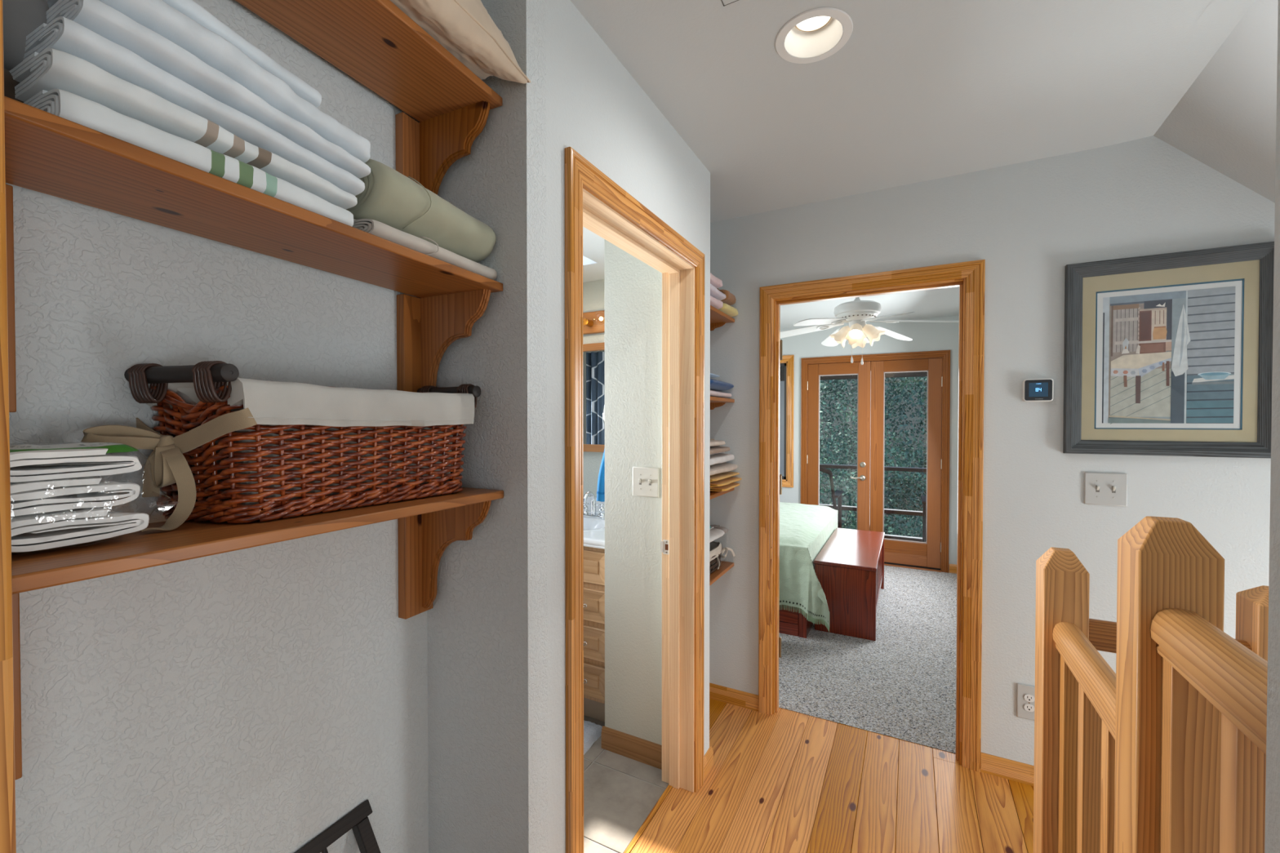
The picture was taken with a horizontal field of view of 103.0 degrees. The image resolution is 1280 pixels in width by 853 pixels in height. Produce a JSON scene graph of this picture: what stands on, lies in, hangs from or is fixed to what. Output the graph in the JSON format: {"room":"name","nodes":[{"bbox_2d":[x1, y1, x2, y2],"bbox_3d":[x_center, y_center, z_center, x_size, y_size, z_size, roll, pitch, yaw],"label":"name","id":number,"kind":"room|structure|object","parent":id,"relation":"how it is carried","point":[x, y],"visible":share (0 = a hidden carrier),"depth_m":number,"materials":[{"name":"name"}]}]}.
{"room":"upstairs hallway landing","nodes":[
{"label":"upstairs hallway landing","id":0,"kind":"room"},
{"bbox_2d":[5,0,428,852],"bbox_3d":[-0.789,0.202,0.972,0.296,2.472,0.770,0,1,28],"label":"wall","id":1,"kind":"structure","parent":0,"point":[250,700],"depth_m":0.84,"materials":[{"name":"white paint"}]},
{"bbox_2d":[4,95,502,412],"bbox_3d":[-0.569,-0.168,0.848,0.242,0.305,0.738,0,1,25],"label":"wall shelf","id":2,"kind":"object","parent":1,"relation":"attached to","point":[46,153],"visible":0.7,"depth_m":0.72,"materials":[{"name":"brown wood"}]},
{"bbox_2d":[4,67,23,102],"bbox_3d":[-0.732,-0.365,0.587,0.062,0.095,0.048,0,1,28],"label":"cloth bundle","id":3,"kind":"object","parent":2,"relation":"on","point":[10,83],"visible":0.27,"depth_m":0.57,"materials":[{"name":"brown fabric"}]},
{"bbox_2d":[2,0,48,70],"bbox_3d":[-0.723,-0.466,0.592,0.061,0.112,0.058,0,1,28],"label":"cloth bundle","id":4,"kind":"object","parent":3,"relation":"on","point":[21,18],"visible":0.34,"depth_m":0.58,"materials":[{"name":"grey fabric"}]},
{"bbox_2d":[23,88,353,226],"bbox_3d":[-0.620,-0.343,0.719,0.206,0.051,0.335,0,1,28],"label":"sheet","id":5,"kind":"object","parent":2,"relation":"on","point":[65,104],"visible":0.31,"depth_m":0.62,"materials":[{"name":"white fabric"}]},
{"bbox_2d":[8,47,357,209],"bbox_3d":[-0.619,-0.383,0.722,0.198,0.051,0.341,0,1,25],"label":"sheet","id":6,"kind":"object","parent":5,"relation":"on","point":[51,68],"visible":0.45,"depth_m":0.60,"materials":[{"name":"white fabric"}]},
{"bbox_2d":[22,16,364,195],"bbox_3d":[-0.615,-0.417,0.732,0.196,0.058,0.346,0,1,25],"label":"sheet","id":7,"kind":"object","parent":6,"relation":"on","point":[62,33],"visible":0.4,"depth_m":0.62,"materials":[{"name":"white fabric"}]},
{"bbox_2d":[45,0,370,178],"bbox_3d":[-0.609,-0.453,0.743,0.204,0.068,0.348,0,1,28],"label":"sheet","id":8,"kind":"object","parent":7,"relation":"on","point":[95,15],"visible":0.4,"depth_m":0.64,"materials":[{"name":"white fabric"}]},
{"bbox_2d":[46,0,370,163],"bbox_3d":[-0.606,-0.493,0.753,0.195,0.093,0.338,0,1,25],"label":"sheet","id":9,"kind":"object","parent":8,"relation":"on","point":[157,15],"visible":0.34,"depth_m":0.68,"materials":[{"name":"white fabric"}]},
{"bbox_2d":[162,0,321,107],"bbox_3d":[-0.631,-0.545,0.731,0.150,0.068,0.259,0,1,26],"label":"sheet","id":10,"kind":"object","parent":9,"relation":"on","point":[189,8],"visible":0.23,"depth_m":0.72,"materials":[{"name":"white fabric"}]},
{"bbox_2d":[351,218,497,279],"bbox_3d":[-0.463,-0.341,1.032,0.201,0.044,0.315,0,1,28],"label":"sheet","id":11,"kind":"object","parent":2,"relation":"on","point":[374,227],"visible":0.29,"depth_m":0.94,"materials":[{"name":"white fabric"}]},
{"bbox_2d":[346,159,496,262],"bbox_3d":[-0.456,-0.424,1.035,0.206,0.120,0.301,0,1,28],"label":"sheet","id":12,"kind":"object","parent":11,"relation":"on","point":[390,197],"visible":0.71,"depth_m":0.94,"materials":[{"name":"beige fabric"}]},
{"bbox_2d":[11,487,503,780],"bbox_3d":[-0.569,0.292,0.854,0.242,0.305,0.738,0,1,25],"label":"wall shelf","id":13,"kind":"object","parent":1,"relation":"attached to","point":[427,526],"visible":0.73,"depth_m":0.72,"materials":[{"name":"brown wood"}]},
{"bbox_2d":[9,441,178,555],"bbox_3d":[-0.706,0.081,0.623,0.161,0.123,0.183,0,1,28],"label":"folded linens","id":14,"kind":"object","parent":13,"relation":"on","point":[53,504],"visible":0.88,"depth_m":0.58,"materials":[{"name":"white fabric"}]},
{"bbox_2d":[80,360,480,531],"bbox_3d":[-0.568,0.024,0.911,0.207,0.238,0.587,0,1,28],"label":"wicker basket","id":15,"kind":"object","parent":13,"relation":"on","point":[241,451],"visible":0.99,"depth_m":0.78,"materials":[{"name":"wicker"}]},
{"bbox_2d":[235,0,502,195],"bbox_3d":[-0.569,-0.576,0.843,0.242,0.305,0.738,0,1,25],"label":"wall shelf","id":16,"kind":"object","parent":1,"relation":"attached to","point":[374,42],"visible":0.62,"depth_m":1.01,"materials":[{"name":"brown wood"}]},
{"bbox_2d":[390,0,530,83],"bbox_3d":[-0.466,-0.820,0.943,0.294,0.188,0.468,0,1,25],"label":"pillow","id":17,"kind":"object","parent":16,"relation":"on","point":[465,28],"visible":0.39,"depth_m":0.97,"materials":[{"name":"beige fabric"}]},
{"bbox_2d":[426,0,547,852],"bbox_3d":[-0.485,0.198,1.262,0.562,2.472,0.096,0,1,28],"label":"wall","id":18,"kind":"structure","parent":0,"point":[486,623],"depth_m":1.15,"materials":[{"name":"white paint"}]},
{"bbox_2d":[582,226,604,282],"bbox_3d":[-1.027,-1.053,2.175,2.132,0.380,2.300,0,1,28],"label":"ceiling","id":19,"kind":"structure","parent":0,"point":[593,243],"depth_m":2.60,"materials":[{"name":"grey paint"}]},
{"bbox_2d":[582,239,604,497],"bbox_3d":[-0.769,0.212,2.963,1.762,2.400,0.694,0,1,28],"label":"wall","id":20,"kind":"structure","parent":0,"point":[593,292],"depth_m":3.07,"materials":[{"name":"grey paint"}]},
{"bbox_2d":[582,342,604,452],"bbox_3d":[-0.450,-0.173,3.146,0.950,0.650,0.024,0,1,28],"label":"wall mirror","id":21,"kind":"object","parent":20,"relation":"attached to","point":[593,354],"visible":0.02,"depth_m":3.05,"materials":[{"name":"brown mirror"}]},
{"bbox_2d":[582,310,604,334],"bbox_3d":[-0.392,-0.622,3.025,0.900,0.130,0.172,0,1,28],"label":"vanity light","id":22,"kind":"object","parent":20,"relation":"attached to","point":[593,322],"visible":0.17,"depth_m":3.02,"materials":[{"name":"brown wood"}]},
{"bbox_2d":[582,318,593,327],"bbox_3d":[-0.310,-0.617,3.020,0.044,0.044,0.056,0,1,28],"label":"socket","id":23,"kind":"object","parent":22,"relation":"attached to","point":[589,322],"depth_m":3.01,"materials":[{"name":"gold metal"}]},
{"bbox_2d":[586,496,604,511],"bbox_3d":[-0.468,0.467,3.164,1.408,0.085,0.022,0,1,28],"label":"backsplash","id":24,"kind":"structure","parent":20,"relation":"attached to","point":[588,500],"depth_m":3.04,"materials":[{"name":"white stone"}]},
{"bbox_2d":[583,715,668,852],"bbox_3d":[-0.951,1.442,2.212,2.062,0.040,2.180,0,1,28],"label":"floor tile","id":25,"kind":"structure","parent":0,"point":[620,792],"depth_m":1.96,"materials":[{"name":"grey tile"}]},
{"bbox_2d":[583,720,602,755],"bbox_3d":[-0.563,1.407,2.275,0.677,0.031,0.583,0,1,28],"label":"bath mat","id":26,"kind":"object","parent":25,"relation":"on","point":[592,731],"visible":0.04,"depth_m":2.33,"materials":[{"name":"white fabric"}]},
{"bbox_2d":[583,546,604,722],"bbox_3d":[-0.611,0.982,2.902,1.408,0.862,0.629,0,1,28],"label":"vanity","id":27,"kind":"object","parent":25,"relation":"on","point":[593,557],"visible":0.1,"depth_m":2.39,"materials":[{"name":"brown wood"}]},
{"bbox_2d":[583,496,604,549],"bbox_3d":[-0.611,0.532,2.897,1.408,0.209,0.628,0,1,28],"label":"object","id":28,"kind":"object","parent":27,"relation":"in","point":[593,528],"visible":0.09,"depth_m":2.53,"materials":[{"name":"white ceramic"}]},
{"bbox_2d":[583,491,604,519],"bbox_3d":[-0.280,0.435,2.834,0.168,0.153,0.136,0,1,28],"label":"faucet","id":29,"kind":"object","parent":28,"relation":"on","point":[602,510],"visible":0.79,"depth_m":2.85,"materials":[{"name":"silver metal"}]},
{"bbox_2d":[583,511,604,541],"bbox_3d":[-0.609,0.573,2.901,1.408,0.127,0.621,0,1,28],"label":"basin","id":30,"kind":"object","parent":28,"relation":"in","point":[593,528],"depth_m":2.55,"materials":[{"name":"white ceramic"}]},
{"bbox_2d":[546,0,710,852],"bbox_3d":[-0.160,0.192,1.753,0.450,2.472,1.076,0,1,28],"label":"wall","id":31,"kind":"structure","parent":0,"point":[595,108],"depth_m":1.28,"materials":[{"name":"white paint"}]},
{"bbox_2d":[602,404,604,424],"bbox_3d":[-0.115,-0.066,2.360,0.038,0.186,0.164,0,1,28],"label":"towel ring","id":32,"kind":"object","parent":31,"relation":"attached to","point":[603,411],"visible":0.11,"depth_m":2.30,"materials":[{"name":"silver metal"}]},
{"bbox_2d":[564,146,704,852],"bbox_3d":[-0.024,0.377,1.661,0.158,2.103,0.898,0,1,28],"label":"door frame","id":33,"kind":"structure","parent":31,"relation":"in","point":[593,202],"depth_m":1.97,"materials":[{"name":"brown wood"}]},
{"bbox_2d":[703,746,713,780],"bbox_3d":[0.275,1.386,2.092,0.013,0.075,0.119,0,1,28],"label":"baseboard","id":34,"kind":"structure","parent":31,"relation":"attached to","point":[708,757],"depth_m":2.10,"materials":[{"name":"brown wood"}]},
{"bbox_2d":[604,239,662,745],"bbox_3d":[-0.239,0.228,1.742,0.319,2.400,0.966,0,1,28],"label":"wall bath partition","id":35,"kind":"structure","parent":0,"point":[633,287],"depth_m":2.18,"materials":[{"name":"grey paint"}]},
{"bbox_2d":[601,725,662,769],"bbox_3d":[-0.025,1.376,2.179,0.324,0.092,0.014,0,1,28],"label":"baseboard","id":36,"kind":"structure","parent":35,"relation":"attached to","point":[648,753],"depth_m":2.18,"materials":[{"name":"brown wood"}]},
{"bbox_2d":[632,466,658,497],"bbox_3d":[0.021,0.234,2.139,0.124,0.124,0.018,0,1,28],"label":"light switch","id":37,"kind":"object","parent":35,"relation":"attached to","point":[645,479],"visible":1,"depth_m":2.14,"materials":[{"name":"white plastic"}]},
{"bbox_2d":[623,698,1033,852],"bbox_3d":[-0.002,1.516,-1.348,3.420,0.104,7.583,0,1,28],"label":"floor","id":38,"kind":"structure","parent":0,"point":[785,780],"depth_m":1.94,"materials":[{"name":"brown wood"}]},
{"bbox_2d":[294,800,380,852],"bbox_3d":[-0.527,1.111,0.817,0.413,0.614,0.463,0,1,28],"label":"rack","id":39,"kind":"object","parent":38,"relation":"on","point":[357,820],"visible":1,"depth_m":1.05,"materials":[{"name":"black wood"}]},
{"bbox_2d":[1033,515,1268,852],"bbox_3d":[0.968,0.800,0.707,0.461,1.322,1.236,0,1,28],"label":"stair railing","id":40,"kind":"object","parent":38,"relation":"on","point":[1165,752],"visible":0.96,"depth_m":0.74,"materials":[{"name":"brown wood"}]},
{"bbox_2d":[778,565,956,753],"bbox_3d":[0.967,1.425,4.180,3.200,0.064,3.100,0,1,28],"label":"floor","id":41,"kind":"structure","parent":0,"point":[900,684],"depth_m":2.96,"materials":[{"name":"grey carpet"}]},
{"bbox_2d":[778,604,813,638],"bbox_3d":[0.557,0.866,4.563,2.090,1.048,1.620,0,1,28],"label":"bed","id":42,"kind":"object","parent":41,"relation":"on","point":[790,623],"visible":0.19,"depth_m":3.42,"materials":[{"name":"brown wood"}]},
{"bbox_2d":[778,502,837,632],"bbox_3d":[0.651,1.006,4.420,2.115,0.517,1.727,0,1,28],"label":"coverlet","id":43,"kind":"object","parent":42,"relation":"on","point":[805,530],"visible":0.2,"depth_m":3.42,"materials":[{"name":"green fabric"}]},
{"bbox_2d":[813,528,884,640],"bbox_3d":[1.650,1.157,3.943,0.394,0.482,1.209,0,1,28],"label":"bench","id":44,"kind":"object","parent":41,"relation":"on","point":[849,568],"visible":0.9,"depth_m":3.45,"materials":[{"name":"brown wood"}]},
{"bbox_2d":[779,315,959,572],"bbox_3d":[1.702,0.129,5.547,3.300,2.500,0.130,0,1,28],"label":"wall","id":45,"kind":"structure","parent":0,"point":[926,335],"depth_m":4.99,"materials":[{"name":"grey paint"}]},
{"bbox_2d":[780,355,794,487],"bbox_3d":[1.286,-0.059,5.752,0.900,1.430,0.144,0,1,28],"label":"window","id":46,"kind":"structure","parent":45,"relation":"in","point":[788,361],"depth_m":5.51,"materials":[{"name":"brown wood"}]},
{"bbox_2d":[800,350,950,573],"bbox_3d":[2.348,0.329,5.176,1.364,2.110,0.183,0,1,28],"label":"door","id":47,"kind":"structure","parent":45,"relation":"in","point":[932,555],"depth_m":5.10,"materials":[{"name":"brown wood"}]},
{"bbox_2d":[949,564,956,573],"bbox_3d":[2.976,1.346,4.804,0.100,0.085,0.013,0,1,28],"label":"baseboard","id":48,"kind":"structure","parent":45,"relation":"attached to","point":[953,567],"depth_m":4.81,"materials":[{"name":"brown wood"}]},
{"bbox_2d":[780,286,959,329],"bbox_3d":[0.957,-1.084,4.183,3.350,0.100,3.210,0,1,28],"label":"ceiling","id":49,"kind":"structure","parent":0,"point":[942,302],"depth_m":4.40,"materials":[{"name":"grey paint"}]},
{"bbox_2d":[780,297,959,364],"bbox_3d":[1.514,-0.734,3.642,1.167,0.585,1.311,0,1,2],"label":"ceiling fan","id":50,"kind":"object","parent":49,"relation":"hanging from","point":[856,313],"visible":0.98,"depth_m":3.57,"materials":[{"name":"white metal"}]},
{"bbox_2d":[570,0,1254,222],"bbox_3d":[-0.820,-1.012,-0.993,2.072,0.006,7.700,0,1,28],"label":"ceiling","id":51,"kind":"structure","parent":0,"point":[918,91],"depth_m":1.52,"materials":[{"name":"grey paint"}]},
{"bbox_2d":[720,0,738,6],"bbox_3d":[0.245,-1.036,1.101,0.214,0.002,0.238,0,1,28],"label":"ceiling hatch","id":52,"kind":"object","parent":51,"relation":"attached to","point":[725,2],"visible":1,"depth_m":1.24,"materials":[{"name":"grey"}]},
{"bbox_2d":[774,7,853,63],"bbox_3d":[0.462,-1.073,1.358,0.197,0.074,0.197,0,1,28],"label":"recessed light","id":53,"kind":"object","parent":51,"relation":"in","point":[813,35],"visible":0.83,"depth_m":1.39,"materials":[{"name":"white metal"}]},
{"bbox_2d":[709,135,1275,765],"bbox_3d":[1.756,0.964,1.971,3.638,4.122,0.093,0,1,28],"label":"wall","id":54,"kind":"structure","parent":0,"point":[1028,220],"depth_m":2.03,"materials":[{"name":"white paint"}]},
{"bbox_2d":[709,683,758,711],"bbox_3d":[0.411,1.379,2.631,0.412,0.075,0.013,0,1,28],"label":"baseboard","id":55,"kind":"structure","parent":54,"relation":"attached to","point":[717,692],"depth_m":2.59,"materials":[{"name":"brown wood"}]},
{"bbox_2d":[758,259,985,772],"bbox_3d":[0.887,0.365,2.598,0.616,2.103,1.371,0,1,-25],"label":"door frame","id":56,"kind":"structure","parent":54,"relation":"in","point":[969,276],"depth_m":2.16,"materials":[{"name":"brown wood"}]},
{"bbox_2d":[980,752,1034,786],"bbox_3d":[1.997,1.390,1.788,1.336,0.075,0.013,0,1,28],"label":"baseboard","id":57,"kind":"structure","parent":54,"relation":"attached to","point":[1002,767],"depth_m":2.06,"materials":[{"name":"brown wood"}]},
{"bbox_2d":[1016,683,1035,720],"bbox_3d":[1.549,1.099,2.026,0.080,0.136,0.010,0,1,28],"label":"wall outlet","id":58,"kind":"object","parent":54,"relation":"attached to","point":[1025,700],"visible":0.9,"depth_m":2.03,"materials":[{"name":"grey plastic"}]},
{"bbox_2d":[1024,694,1034,702],"bbox_3d":[1.547,1.080,2.023,0.033,0.028,0.004,0,1,28],"label":"receptacle","id":59,"kind":"object","parent":58,"relation":"attached to","point":[1028,698],"depth_m":2.02,"materials":[{"name":"white plastic"}]},
{"bbox_2d":[1024,703,1034,711],"bbox_3d":[1.547,1.119,2.023,0.033,0.028,0.004,0,1,28],"label":"receptacle","id":60,"kind":"object","parent":58,"relation":"attached to","point":[1028,707],"depth_m":2.02,"materials":[{"name":"white plastic"}]},
{"bbox_2d":[1022,378,1053,401],"bbox_3d":[1.559,-0.142,1.996,0.094,0.089,0.025,0,1,28],"label":"thermostat","id":61,"kind":"object","parent":54,"relation":"attached to","point":[1033,389],"visible":1,"depth_m":1.99,"materials":[{"name":"black plastic"}]},
{"bbox_2d":[1084,471,1127,506],"bbox_3d":[1.744,0.235,1.906,0.124,0.122,0.018,0,1,28],"label":"light switch","id":62,"kind":"object","parent":54,"relation":"attached to","point":[1100,488],"visible":1,"depth_m":1.91,"materials":[{"name":"grey plastic"}]},
{"bbox_2d":[1062,241,1274,458],"bbox_3d":[1.880,-0.255,1.820,0.566,0.720,0.027,0,1,28],"label":"framed picture","id":63,"kind":"object","parent":54,"relation":"attached to","point":[1169,354],"visible":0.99,"depth_m":1.82,"materials":[{"name":"grey wood"}]},
{"bbox_2d":[1095,280,1242,428],"bbox_3d":[1.887,-0.247,1.829,0.388,0.516,0.003,0,1,28],"label":"print","id":64,"kind":"object","parent":63,"relation":"attached to","point":[1169,353],"depth_m":1.82,"materials":[{"name":"multicoloured paper"}]},
{"bbox_2d":[1153,0,1278,202],"bbox_3d":[1.551,-0.136,-0.317,1.865,1.964,4.300,0,1,28],"label":"ceiling","id":65,"kind":"structure","parent":0,"point":[1225,120],"depth_m":1.54,"materials":[{"name":"grey paint"}]},
{"bbox_2d":[1264,0,1279,852],"bbox_3d":[1.357,1.017,-0.249,2.257,4.072,0.092,0,1,28],"label":"wall","id":66,"kind":"structure","parent":0,"point":[1272,835],"depth_m":0.30,"materials":[{"name":"white paint"}]},
{"bbox_3d":[2.653,1.530,6.073,7.000,0.085,1.660,0,1,28],"label":"floor","id":67,"kind":"structure","parent":0,"visible":0},
{"bbox_2d":[819,466,843,528],"bbox_3d":[2.173,0.978,6.304,0.580,1.021,0.631,0,1,28],"label":"patio chair","id":68,"kind":"object","parent":67,"relation":"on","point":[837,494],"visible":0.3,"depth_m":6.04,"materials":[{"name":"black metal"}]},
{"bbox_2d":[779,366,927,475],"bbox_3d":[3.005,0.291,6.720,7.000,2.375,0.120,0,1,28],"label":"roof beam","id":69,"kind":"structure","parent":67,"relation":"on","point":[917,374],"depth_m":7.17,"materials":[{"name":"brown wood"}]},
{"bbox_2d":[819,463,926,542],"bbox_3d":[3.000,0.999,6.720,7.000,0.959,0.076,0,1,28],"label":"deck railing","id":70,"kind":"object","parent":67,"relation":"on","point":[823,465],"visible":0.02,"depth_m":6.55,"materials":[{"name":"grey"}]},
{"bbox_2d":[920,495,926,542],"bbox_3d":[3.444,0.987,5.628,0.580,1.021,0.631,0,1,28],"label":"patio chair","id":71,"kind":"object","parent":67,"relation":"on","point":[923,497],"visible":0.09,"depth_m":5.73,"materials":[{"name":"black metal"}]},
{"bbox_3d":[-1.855,0.237,-1.775,0.130,2.472,5.118,0,1,28],"label":"wall","id":72,"kind":"structure","parent":0,"visible":0},
{"bbox_2d":[0,0,16,852],"bbox_3d":[-0.590,0.208,0.444,0.020,2.472,0.054,0,1,28],"label":"trim","id":73,"kind":"structure","parent":72,"relation":"attached to","point":[7,780],"depth_m":0.46,"materials":[{"name":"brown wood"}]},
{"bbox_3d":[0.084,0.181,2.567,0.116,2.472,0.592,0,1,28],"label":"wall","id":74,"kind":"structure","parent":0,"visible":0},
{"bbox_2d":[596,448,604,502],"bbox_3d":[-0.143,0.180,2.375,0.085,0.318,0.197,0,1,28],"label":"hand towel","id":75,"kind":"object","parent":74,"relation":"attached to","point":[601,481],"visible":0.26,"depth_m":2.29,"materials":[{"name":"blue fabric"}]},
{"bbox_2d":[709,560,733,586],"bbox_3d":[0.240,0.759,2.440,0.280,0.128,0.496,0,1,28],"label":"wall shelf","id":76,"kind":"object","parent":74,"relation":"attached to","point":[725,566],"visible":0.11,"depth_m":2.45,"materials":[{"name":"brown wood"}]},
{"bbox_2d":[709,541,735,574],"bbox_3d":[0.265,0.638,2.485,0.263,0.114,0.401,0,1,33],"label":"basket","id":77,"kind":"object","parent":76,"relation":"on","point":[715,548],"visible":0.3,"depth_m":2.48,"materials":[{"name":"wicker"}]},
{"bbox_2d":[710,524,728,533],"bbox_3d":[0.381,0.518,2.577,0.133,0.041,0.074,0,1,28],"label":"folded cloth","id":78,"kind":"object","parent":77,"relation":"in","point":[725,530],"visible":0.34,"depth_m":2.54,"materials":[{"name":"grey fabric"}]},
{"bbox_3d":[0.229,0.586,2.441,0.159,0.082,0.205,0,1,28],"label":"folded cloth","id":79,"kind":"object","parent":77,"relation":"in","visible":0},
{"bbox_2d":[709,526,724,542],"bbox_3d":[0.286,0.518,2.411,0.165,0.048,0.300,0,1,28],"label":"folded cloth","id":80,"kind":"object","parent":79,"relation":"on","point":[714,534],"visible":0.19,"depth_m":2.42,"materials":[{"name":"white fabric"}]},
{"bbox_2d":[710,488,733,499],"bbox_3d":[0.240,0.372,2.435,0.280,0.128,0.496,0,1,28],"label":"wall shelf","id":81,"kind":"object","parent":74,"relation":"attached to","point":[713,494],"visible":0.13,"depth_m":2.38,"materials":[{"name":"brown wood"}]},
{"bbox_2d":[710,482,739,491],"bbox_3d":[0.353,0.289,2.506,0.229,0.028,0.256,0,1,28],"label":"folded towel","id":82,"kind":"object","parent":81,"relation":"on","point":[723,488],"visible":0.38,"depth_m":2.38,"materials":[{"name":"yellow fabric"}]},
{"bbox_2d":[710,476,742,486],"bbox_3d":[0.339,0.260,2.473,0.238,0.026,0.324,0,1,28],"label":"folded towel","id":83,"kind":"object","parent":82,"relation":"on","point":[726,481],"visible":0.26,"depth_m":2.39,"materials":[{"name":"yellow fabric"}]},
{"bbox_2d":[710,471,739,481],"bbox_3d":[0.324,0.234,2.455,0.224,0.024,0.360,0,1,28],"label":"folded towel","id":84,"kind":"object","parent":83,"relation":"on","point":[721,476],"visible":0.25,"depth_m":2.40,"materials":[{"name":"yellow fabric"}]},
{"bbox_2d":[710,462,737,475],"bbox_3d":[0.314,0.200,2.442,0.222,0.042,0.388,0,1,28],"label":"folded towel","id":85,"kind":"object","parent":84,"relation":"on","point":[723,467],"visible":0.43,"depth_m":2.40,"materials":[{"name":"beige fabric"}]},
{"bbox_2d":[710,452,734,465],"bbox_3d":[0.310,0.152,2.451,0.205,0.052,0.362,0,1,28],"label":"folded towel","id":86,"kind":"object","parent":85,"relation":"on","point":[717,458],"visible":0.31,"depth_m":2.40,"materials":[{"name":"white fabric"}]},
{"bbox_2d":[710,445,730,453],"bbox_3d":[0.292,0.109,2.403,0.198,0.034,0.320,0,1,28],"label":"folded towel","id":87,"kind":"object","parent":86,"relation":"on","point":[717,449],"visible":0.34,"depth_m":2.37,"materials":[{"name":"beige fabric"}]},
{"bbox_2d":[710,439,725,446],"bbox_3d":[0.269,0.075,2.363,0.197,0.034,0.250,0,1,28],"label":"folded towel","id":88,"kind":"object","parent":87,"relation":"on","point":[713,442],"visible":0.22,"depth_m":2.34,"materials":[{"name":"beige fabric"}]},
{"bbox_2d":[710,305,734,330],"bbox_3d":[0.240,-0.479,2.424,0.280,0.128,0.496,0,1,28],"label":"wall shelf","id":89,"kind":"object","parent":74,"relation":"attached to","point":[718,318],"visible":0.11,"depth_m":2.50,"materials":[{"name":"brown wood"}]},
{"bbox_2d":[710,295,723,309],"bbox_3d":[0.249,-0.571,2.335,0.210,0.051,0.235,0,1,28],"label":"folded towel","id":90,"kind":"object","parent":89,"relation":"on","point":[715,303],"visible":0.14,"depth_m":2.32,"materials":[{"name":"fabric"}]},
{"bbox_2d":[710,284,725,300],"bbox_3d":[0.260,-0.620,2.351,0.213,0.043,0.275,0,1,28],"label":"folded towel","id":91,"kind":"object","parent":90,"relation":"on","point":[714,292],"visible":0.19,"depth_m":2.33,"materials":[{"name":"white fabric"}]},
{"bbox_2d":[710,272,722,288],"bbox_3d":[0.247,-0.667,2.321,0.202,0.054,0.232,0,1,28],"label":"folded towel","id":92,"kind":"object","parent":91,"relation":"on","point":[717,282],"visible":0.12,"depth_m":2.31,"materials":[{"name":"pink fabric"}]},
{"bbox_2d":[718,302,737,316],"bbox_3d":[0.358,-0.575,2.525,0.227,0.052,0.194,0,1,28],"label":"folded towel","id":93,"kind":"object","parent":89,"relation":"on","point":[726,308],"visible":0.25,"depth_m":2.46,"materials":[{"name":"yellow fabric"}]},
{"bbox_2d":[716,288,736,305],"bbox_3d":[0.360,-0.639,2.542,0.211,0.070,0.146,0,1,28],"label":"folded towel","id":94,"kind":"object","parent":93,"relation":"on","point":[730,300],"visible":0.22,"depth_m":2.48,"materials":[{"name":"brown fabric"}]},
{"bbox_2d":[710,395,734,409],"bbox_3d":[0.240,-0.073,2.429,0.280,0.128,0.496,0,1,28],"label":"wall shelf","id":95,"kind":"object","parent":74,"relation":"attached to","point":[715,402],"visible":0.16,"depth_m":2.50,"materials":[{"name":"brown wood"}]},
{"bbox_2d":[710,390,731,398],"bbox_3d":[0.294,-0.159,2.449,0.195,0.036,0.390,0,1,28],"label":"folded towel","id":96,"kind":"object","parent":95,"relation":"on","point":[713,393],"visible":0.27,"depth_m":2.44,"materials":[{"name":"white fabric"}]},
{"bbox_2d":[710,378,733,391],"bbox_3d":[0.316,-0.205,2.462,0.200,0.052,0.355,0,1,28],"label":"folded towel","id":97,"kind":"object","parent":96,"relation":"on","point":[717,385],"visible":0.39,"depth_m":2.42,"materials":[{"name":"blue fabric"}]},
{"bbox_2d":[710,373,719,377],"bbox_3d":[0.255,-0.239,2.356,0.178,0.018,0.230,0,1,28],"label":"folded towel","id":98,"kind":"object","parent":97,"relation":"on","point":[712,375],"visible":0.18,"depth_m":2.37,"materials":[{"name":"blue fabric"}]},
{"label":"outside","id":99,"kind":"structure","parent":0,"visible":0},
{"bbox_2d":[819,376,927,537],"bbox_3d":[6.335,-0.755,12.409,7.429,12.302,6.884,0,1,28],"label":"foliage","id":100,"kind":"object","parent":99,"point":[892,530],"visible":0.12,"depth_m":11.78,"materials":[{"name":"green plant"}]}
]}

